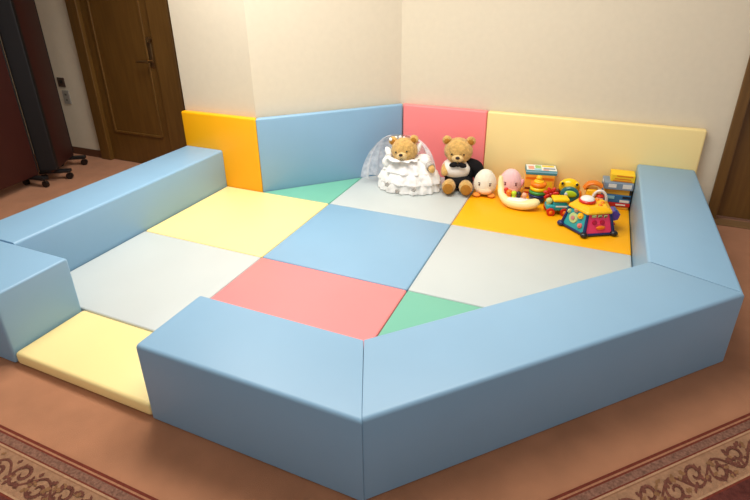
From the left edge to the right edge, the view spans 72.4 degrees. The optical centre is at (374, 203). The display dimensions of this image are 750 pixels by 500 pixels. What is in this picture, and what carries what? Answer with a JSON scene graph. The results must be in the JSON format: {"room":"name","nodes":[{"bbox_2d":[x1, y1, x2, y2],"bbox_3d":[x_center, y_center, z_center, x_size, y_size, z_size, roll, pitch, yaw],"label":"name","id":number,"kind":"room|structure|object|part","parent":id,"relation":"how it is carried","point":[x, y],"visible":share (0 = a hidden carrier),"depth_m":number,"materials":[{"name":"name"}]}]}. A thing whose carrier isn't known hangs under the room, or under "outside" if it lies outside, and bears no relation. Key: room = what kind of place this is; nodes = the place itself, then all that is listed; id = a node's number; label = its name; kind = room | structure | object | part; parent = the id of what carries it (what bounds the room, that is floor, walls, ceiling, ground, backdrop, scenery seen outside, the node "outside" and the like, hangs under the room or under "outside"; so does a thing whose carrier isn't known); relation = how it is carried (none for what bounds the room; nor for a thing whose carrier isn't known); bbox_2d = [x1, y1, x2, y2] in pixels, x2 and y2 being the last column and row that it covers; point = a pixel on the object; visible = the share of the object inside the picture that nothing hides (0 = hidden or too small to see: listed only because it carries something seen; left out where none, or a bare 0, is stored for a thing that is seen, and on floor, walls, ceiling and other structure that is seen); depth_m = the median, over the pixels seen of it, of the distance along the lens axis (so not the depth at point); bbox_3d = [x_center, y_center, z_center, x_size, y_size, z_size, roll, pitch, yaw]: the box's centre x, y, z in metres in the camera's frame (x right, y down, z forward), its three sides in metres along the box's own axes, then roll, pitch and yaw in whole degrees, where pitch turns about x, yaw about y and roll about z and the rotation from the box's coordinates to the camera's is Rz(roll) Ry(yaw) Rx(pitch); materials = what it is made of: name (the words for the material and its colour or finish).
{"room":"children's play area","nodes":[
{"label":"children's play area","id":0,"kind":"room"},
{"bbox_2d":[0,37,33,152],"bbox_3d":[-4.322,-0.834,2.475,0.100,2.700,5.105,9,26,21],"label":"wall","id":1,"kind":"structure","parent":0,"point":[0,37],"depth_m":4.76,"materials":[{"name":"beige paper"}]},
{"bbox_2d":[35,0,99,149],"bbox_3d":[-3.674,-1.883,4.834,2.445,2.700,0.150,9,26,21],"label":"wall","id":2,"kind":"structure","parent":0,"point":[53,14],"depth_m":4.62,"materials":[{"name":"beige paint"}]},
{"bbox_2d":[57,77,65,86],"bbox_3d":[-2.882,-1.112,4.704,0.085,0.085,0.019,9,26,21],"label":"wall switch","id":3,"kind":"object","parent":2,"relation":"attached to","point":[61,83],"visible":1,"depth_m":4.70,"materials":[{"name":"brown plastic"}]},
{"bbox_2d":[62,90,71,103],"bbox_3d":[-2.858,-0.987,4.753,0.085,0.125,0.012,9,26,21],"label":"wall outlet","id":4,"kind":"object","parent":2,"relation":"attached to","point":[66,95],"visible":1,"depth_m":4.75,"materials":[{"name":"beige plastic"}]},
{"bbox_2d":[72,146,101,157],"bbox_3d":[-2.915,-0.521,4.987,0.740,0.070,0.012,9,26,21],"label":"baseboard","id":5,"kind":"structure","parent":2,"relation":"attached to","point":[77,150],"depth_m":4.92,"materials":[{"name":"brown wood"}]},
{"bbox_2d":[168,0,255,117],"bbox_3d":[-1.076,-1.440,3.767,0.656,2.700,0.500,9,26,21],"label":"wall","id":6,"kind":"structure","parent":0,"point":[211,40],"depth_m":3.68,"materials":[{"name":"beige paint"}]},
{"bbox_2d":[181,110,262,191],"bbox_3d":[-1.160,-0.382,3.942,0.682,0.620,0.056,9,26,21],"label":"pad","id":7,"kind":"object","parent":6,"relation":"attached to","point":[235,136],"visible":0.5,"depth_m":3.87,"materials":[{"name":"orange plastic"}]},
{"bbox_2d":[244,0,401,118],"bbox_3d":[-0.366,-1.475,3.828,1.262,2.700,0.424,-10,25,-19],"label":"wall","id":8,"kind":"structure","parent":0,"point":[307,56],"depth_m":3.75,"materials":[{"name":"beige paint"}]},
{"bbox_2d":[256,103,402,192],"bbox_3d":[-0.317,-0.421,4.011,1.169,0.620,0.052,-10,25,-19],"label":"pad","id":9,"kind":"object","parent":8,"relation":"attached to","point":[312,148],"visible":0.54,"depth_m":3.94,"materials":[{"name":"blue leather"}]},
{"bbox_2d":[0,153,749,499],"bbox_3d":[-0.817,0.562,2.693,10.000,0.100,7.200,9,26,21],"label":"floor","id":10,"kind":"structure","parent":0,"point":[161,460],"depth_m":1.89,"materials":[{"name":"beige carpet"}]},
{"bbox_2d":[0,40,49,189],"bbox_3d":[-2.888,-0.838,3.518,0.255,1.834,0.830,6,25,14],"label":"partition","id":11,"kind":"object","parent":10,"relation":"on","point":[18,164],"depth_m":3.95,"materials":[{"name":"red laminate"}]},
{"bbox_3d":[-2.908,-0.878,3.506,0.140,1.710,0.830,6,25,14],"label":"edge frame","id":12,"kind":"part","parent":11,"relation":"part of","materials":[{"name":"black plastic"}]},
{"bbox_2d":[0,241,81,361],"bbox_3d":[-1.847,0.425,2.467,0.728,0.350,0.348,9,26,21],"label":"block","id":13,"kind":"object","parent":10,"relation":"on","point":[38,294],"visible":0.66,"depth_m":2.32,"materials":[{"name":"blue leather"}]},
{"bbox_2d":[0,0,87,178],"bbox_3d":[-2.727,-1.109,4.127,0.255,1.834,0.476,-4,24,-9],"label":"partition","id":14,"kind":"object","parent":10,"relation":"on","point":[21,33],"depth_m":4.09,"materials":[{"name":"red laminate"}]},
{"bbox_3d":[-2.728,-1.150,4.116,0.030,1.750,0.459,-4,24,-9],"label":"panel","id":15,"kind":"part","parent":14,"relation":"part of","materials":[{"name":"red laminate"}]},
{"bbox_2d":[16,311,151,414],"bbox_3d":[-1.148,0.672,2.252,0.781,0.062,0.349,9,26,21],"label":"floor mat","id":16,"kind":"object","parent":10,"relation":"on","point":[92,352],"visible":0.63,"depth_m":2.21,"materials":[{"name":"beige plastic"}]},
{"bbox_2d":[0,146,226,271],"bbox_3d":[-1.636,0.029,3.358,0.348,0.350,1.605,9,26,21],"label":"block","id":17,"kind":"object","parent":10,"relation":"on","point":[81,225],"visible":0.63,"depth_m":3.15,"materials":[{"name":"blue leather"}]},
{"bbox_2d":[70,231,260,331],"bbox_3d":[-1.224,0.413,2.839,0.897,0.062,0.763,9,26,21],"label":"floor mat","id":18,"kind":"object","parent":10,"relation":"on","point":[144,281],"visible":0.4,"depth_m":2.79,"materials":[{"name":"white plastic"}]},
{"bbox_2d":[146,187,327,257],"bbox_3d":[-0.907,0.113,3.511,0.897,0.062,0.832,9,26,21],"label":"floor mat","id":19,"kind":"object","parent":10,"relation":"on","point":[244,221],"visible":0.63,"depth_m":3.43,"materials":[{"name":"beige plastic"}]},
{"bbox_2d":[136,296,363,499],"bbox_3d":[-0.379,0.667,1.882,0.893,0.350,0.348,9,26,21],"label":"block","id":20,"kind":"object","parent":10,"relation":"on","point":[284,394],"visible":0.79,"depth_m":1.75,"materials":[{"name":"blue leather"}]},
{"bbox_2d":[211,258,405,340],"bbox_3d":[-0.398,0.549,2.510,0.897,0.062,0.763,9,26,21],"label":"floor mat","id":21,"kind":"object","parent":10,"relation":"on","point":[355,308],"visible":0.41,"depth_m":2.60,"materials":[{"name":"pink plastic"}]},
{"bbox_2d":[264,178,360,204],"bbox_3d":[-0.475,-0.123,4.034,0.559,0.062,0.559,9,26,21],"label":"floor mat","id":22,"kind":"object","parent":10,"relation":"on","point":[328,192],"visible":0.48,"depth_m":3.89,"materials":[{"name":"green plastic"}]},
{"bbox_2d":[263,204,449,292],"bbox_3d":[-0.081,0.250,3.181,0.897,0.062,0.832,9,26,21],"label":"floor mat","id":23,"kind":"object","parent":10,"relation":"on","point":[390,250],"visible":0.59,"depth_m":3.10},
{"bbox_2d":[0,413,749,499],"bbox_3d":[-0.641,1.017,1.523,5.916,0.008,2.100,1,24,4],"label":"rug","id":24,"kind":"object","parent":10,"relation":"on","point":[713,464],"visible":1,"depth_m":1.73,"materials":[{"name":"beige carpet"}]},
{"bbox_2d":[330,175,474,225],"bbox_3d":[0.246,-0.060,3.874,0.897,0.062,0.814,9,26,21],"label":"floor mat","id":25,"kind":"object","parent":10,"relation":"on","point":[365,194],"visible":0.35,"depth_m":3.69,"materials":[{"name":"white plastic"}]},
{"bbox_2d":[362,135,441,195],"bbox_3d":[0.196,-0.324,3.858,0.635,0.430,0.360,5,24,12],"label":"teddy bear","id":26,"kind":"object","parent":25,"relation":"on","point":[404,171],"visible":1,"depth_m":3.77},
{"bbox_3d":[0.403,-0.275,3.778,0.061,0.074,0.136,-11,26,-22],"label":"arm","id":27,"kind":"part","parent":26,"relation":"part of"},
{"bbox_2d":[441,135,483,194],"bbox_3d":[0.655,-0.296,3.807,0.324,0.404,0.329,4,24,11],"label":"teddy bear","id":28,"kind":"object","parent":25,"relation":"on","point":[459,169],"visible":0.96,"depth_m":3.77},
{"bbox_3d":[0.537,-0.273,3.856,0.074,0.111,0.140,16,29,32],"label":"arm","id":29,"kind":"part","parent":28,"relation":"part of"},
{"bbox_3d":[0.550,-0.138,3.820,0.105,0.104,0.164,4,24,11],"label":"leg","id":30,"kind":"part","parent":28,"relation":"part of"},
{"bbox_3d":[0.673,-0.129,3.796,0.104,0.104,0.164,4,24,11],"label":"leg","id":31,"kind":"part","parent":28,"relation":"part of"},
{"bbox_3d":[0.747,-0.260,3.867,0.161,0.175,0.102,4,24,11],"label":"arm","id":32,"kind":"part","parent":28,"relation":"part of","materials":[{"name":"black fabric"}]},
{"bbox_2d":[378,291,480,335],"bbox_3d":[0.406,0.682,2.190,0.848,0.062,0.763,9,26,21],"label":"floor mat","id":33,"kind":"object","parent":10,"relation":"on","point":[415,309],"visible":0.23,"depth_m":2.48,"materials":[{"name":"green plastic"}]},
{"bbox_2d":[408,225,631,307],"bbox_3d":[0.826,0.399,2.820,1.071,0.062,0.832,9,26,21],"label":"floor mat","id":34,"kind":"object","parent":10,"relation":"on","point":[470,266],"visible":0.49,"depth_m":2.85,"materials":[{"name":"white plastic"}]},
{"bbox_2d":[452,185,630,255],"bbox_3d":[1.153,0.090,3.513,1.071,0.062,0.814,9,26,21],"label":"floor mat","id":35,"kind":"object","parent":10,"relation":"on","point":[482,212],"visible":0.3,"depth_m":3.34,"materials":[{"name":"orange plastic"}]},
{"bbox_2d":[472,169,496,197],"bbox_3d":[0.808,-0.159,3.768,0.168,0.194,0.165,5,24,11],"label":"plush","id":36,"kind":"object","parent":35,"relation":"on","point":[485,182],"visible":1,"depth_m":3.72,"materials":[{"name":"beige fabric"}]},
{"bbox_2d":[498,169,523,191],"bbox_3d":[0.998,-0.162,3.770,0.187,0.194,0.165,5,24,11],"label":"plush","id":37,"kind":"object","parent":35,"relation":"on","point":[512,178],"visible":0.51,"depth_m":3.71,"materials":[{"name":"pink fabric"}]},
{"bbox_2d":[498,175,539,209],"bbox_3d":[0.978,-0.062,3.551,0.320,0.188,0.131,17,29,34],"label":"toy","id":38,"kind":"object","parent":35,"relation":"on","point":[516,201],"visible":1,"depth_m":3.53,"materials":[{"name":"yellow plastic"}]},
{"bbox_2d":[528,175,546,202],"bbox_3d":[1.157,-0.108,3.638,0.126,0.198,0.126,9,26,21],"label":"toy","id":39,"kind":"object","parent":35,"relation":"on","point":[538,185],"visible":0.89,"depth_m":3.60,"materials":[{"name":"multicoloured plastic"}]},
{"bbox_3d":[1.157,-0.176,3.607,0.072,0.048,0.072,9,26,21],"label":"knob","id":40,"kind":"part","parent":39,"relation":"part of","materials":[{"name":"orange plastic"}]},
{"bbox_2d":[523,171,554,195],"bbox_3d":[1.199,-0.149,3.764,0.206,0.172,0.123,5,24,12],"label":"toy box","id":41,"kind":"object","parent":35,"relation":"on","point":[528,178],"visible":0.49,"depth_m":3.69,"materials":[{"name":"orange cardboard"}]},
{"bbox_2d":[525,164,557,175],"bbox_3d":[1.204,-0.245,3.721,0.214,0.036,0.127,5,24,11],"label":"toy box","id":42,"kind":"object","parent":41,"relation":"on","point":[532,169],"visible":1,"depth_m":3.68,"materials":[{"name":"multicoloured cardboard"}]},
{"bbox_2d":[546,182,551,189],"bbox_3d":[1.229,-0.121,3.700,0.085,0.075,0.002,5,24,12],"label":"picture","id":43,"kind":"object","parent":41,"relation":"attached to","point":[549,184],"depth_m":3.69},
{"bbox_2d":[543,187,558,198],"bbox_3d":[1.217,-0.045,3.557,0.079,0.148,0.079,-11,26,-22],"label":"toy","id":44,"kind":"object","parent":35,"relation":"on","point":[549,192],"visible":0.65,"depth_m":3.53,"materials":[{"name":"red plastic"}]},
{"bbox_2d":[543,195,569,215],"bbox_3d":[1.229,0.009,3.470,0.153,0.119,0.126,2,24,5],"label":"toy car","id":45,"kind":"object","parent":35,"relation":"on","point":[556,202],"visible":0.94,"depth_m":3.43,"materials":[{"name":"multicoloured plastic"}]},
{"bbox_2d":[556,178,581,203],"bbox_3d":[1.349,-0.078,3.572,0.176,0.193,0.122,7,25,16],"label":"toy","id":46,"kind":"object","parent":35,"relation":"on","point":[570,187],"visible":0.69,"depth_m":3.53,"materials":[{"name":"yellow plastic"}]},
{"bbox_2d":[557,195,619,237],"bbox_3d":[1.355,0.055,3.242,0.362,0.217,0.357,9,26,21],"label":"activity centre","id":47,"kind":"object","parent":35,"relation":"on","point":[587,215],"visible":1,"depth_m":3.17,"materials":[{"name":"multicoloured plastic"}]},
{"bbox_3d":[1.223,0.068,3.285,0.055,0.128,0.022,6,25,15],"label":"corner post","id":48,"kind":"part","parent":47,"relation":"part of","materials":[{"name":"blue plastic"}]},
{"bbox_3d":[1.266,0.096,3.219,0.042,0.123,0.188,-11,26,-22],"label":"panel","id":49,"kind":"part","parent":47,"relation":"part of","materials":[{"name":"teal plastic"}]},
{"bbox_3d":[1.272,0.078,3.178,0.028,0.040,0.040,-12,26,-24],"label":"knob","id":50,"kind":"part","parent":47,"relation":"part of","materials":[{"name":"orange plastic"}]},
{"bbox_3d":[1.292,0.128,3.146,0.023,0.128,0.055,9,26,21],"label":"corner post","id":51,"kind":"part","parent":47,"relation":"part of","materials":[{"name":"blue plastic"}]},
{"bbox_3d":[1.377,0.120,3.162,0.188,0.123,0.042,-3,24,-6],"label":"panel","id":52,"kind":"part","parent":47,"relation":"part of","materials":[{"name":"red plastic"}]},
{"bbox_3d":[1.463,0.118,3.164,0.022,0.128,0.055,-18,29,-34],"label":"corner post","id":53,"kind":"part","parent":47,"relation":"part of","materials":[{"name":"blue plastic"}]},
{"bbox_2d":[583,180,607,201],"bbox_3d":[1.502,-0.057,3.507,0.168,0.205,0.115,8,25,18],"label":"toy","id":54,"kind":"object","parent":35,"relation":"on","point":[593,191],"visible":0.59,"depth_m":3.46,"materials":[{"name":"orange plastic"}]},
{"bbox_2d":[610,206,627,209],"bbox_3d":[1.679,0.001,3.597,0.170,0.022,0.131,8,25,20],"label":"picture book","id":55,"kind":"object","parent":35,"relation":"on","point":[616,207],"visible":0.24,"depth_m":3.53,"materials":[{"name":"orange paper"}]},
{"bbox_2d":[608,202,629,207],"bbox_3d":[1.673,-0.020,3.586,0.180,0.024,0.141,7,25,16],"label":"picture book","id":56,"kind":"object","parent":55,"relation":"on","point":[609,203],"visible":0.34,"depth_m":3.52,"materials":[{"name":"red paper"}]},
{"bbox_2d":[601,188,630,203],"bbox_3d":[1.676,-0.057,3.572,0.176,0.054,0.131,7,25,17],"label":"toy box","id":57,"kind":"object","parent":56,"relation":"on","point":[611,197],"visible":0.61,"depth_m":3.51,"materials":[{"name":"blue cardboard"}]},
{"bbox_2d":[603,187,631,195],"bbox_3d":[1.679,-0.102,3.556,0.170,0.040,0.121,8,25,18],"label":"toy box","id":58,"kind":"object","parent":57,"relation":"on","point":[608,191],"visible":0.51,"depth_m":3.50,"materials":[{"name":"yellow cardboard"}]},
{"bbox_2d":[602,175,633,190],"bbox_3d":[1.672,-0.141,3.534,0.185,0.048,0.141,7,25,16],"label":"toy box","id":59,"kind":"object","parent":58,"relation":"on","point":[607,184],"visible":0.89,"depth_m":3.48,"materials":[{"name":"blue cardboard"}]},
{"bbox_2d":[610,169,635,182],"bbox_3d":[1.698,-0.189,3.518,0.150,0.052,0.111,8,25,19],"label":"toy box","id":60,"kind":"object","parent":59,"relation":"on","point":[616,175],"visible":1,"depth_m":3.48,"materials":[{"name":"yellow cardboard"}]},
{"bbox_2d":[362,262,743,499],"bbox_3d":[0.669,0.597,2.014,1.669,0.350,0.348,-10,25,-20],"label":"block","id":61,"kind":"object","parent":10,"relation":"on","point":[438,395],"visible":1,"depth_m":1.84,"materials":[{"name":"blue leather"}]},
{"bbox_2d":[629,164,742,292],"bbox_3d":[1.658,0.204,2.879,0.348,0.350,1.565,9,26,21],"label":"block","id":62,"kind":"object","parent":10,"relation":"on","point":[673,226],"visible":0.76,"depth_m":2.68,"materials":[{"name":"blue leather"}]},
{"bbox_2d":[401,0,749,203],"bbox_3d":[1.263,-1.336,3.474,2.250,2.700,0.150,9,26,21],"label":"wall","id":63,"kind":"structure","parent":0,"point":[681,63],"depth_m":3.47,"materials":[{"name":"beige paint"}]},
{"bbox_2d":[403,103,487,180],"bbox_3d":[0.534,-0.462,4.081,0.682,0.620,0.056,9,26,21],"label":"pad","id":64,"kind":"object","parent":63,"relation":"attached to","point":[430,123],"visible":0.45,"depth_m":3.99,"materials":[{"name":"pink plastic"}]},
{"bbox_2d":[484,111,706,195],"bbox_3d":[1.500,-0.302,3.697,1.414,0.620,0.056,9,26,21],"label":"pad","id":65,"kind":"object","parent":63,"relation":"attached to","point":[583,150],"visible":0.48,"depth_m":3.64,"materials":[{"name":"beige plastic"}]},
{"bbox_2d":[714,218,749,228],"bbox_3d":[2.784,0.196,3.298,1.140,0.008,0.110,9,26,21],"label":"trim","id":66,"kind":"structure","parent":63,"relation":"attached to","point":[718,221],"depth_m":3.44,"materials":[{"name":"brown wood"}]},
{"bbox_3d":[-1.969,-2.569,3.723,1.293,0.580,0.150,9,26,21],"label":"lintel","id":67,"kind":"object","parent":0,"visible":0},
{"bbox_2d":[65,0,186,162],"bbox_3d":[-1.979,-1.350,4.205,1.291,2.200,0.162,9,26,21],"label":"door","id":68,"kind":"structure","parent":67,"relation":"attached to","point":[126,51],"depth_m":4.34,"materials":[{"name":"brown wood"}]},
{"bbox_3d":[-2.116,-1.382,4.238,0.577,1.687,0.014,9,26,21],"label":"panel moulding","id":69,"kind":"part","parent":68,"relation":"part of","materials":[{"name":"brown wood"}]},
{"bbox_3d":[-1.881,-1.209,4.167,0.143,0.200,0.070,9,26,21],"label":"handle","id":70,"kind":"part","parent":68,"relation":"part of","materials":[{"name":"gold metal"}]},
{"bbox_3d":[3.462,-0.974,2.599,2.538,2.700,0.150,9,26,21],"label":"wall","id":71,"kind":"structure","parent":0,"visible":0},
{"bbox_2d":[708,56,749,219],"bbox_3d":[2.809,-0.813,2.943,1.140,2.140,0.130,9,26,21],"label":"door","id":72,"kind":"structure","parent":71,"relation":"in","point":[730,196],"depth_m":3.37,"materials":[{"name":"brown wood"}]}
]}

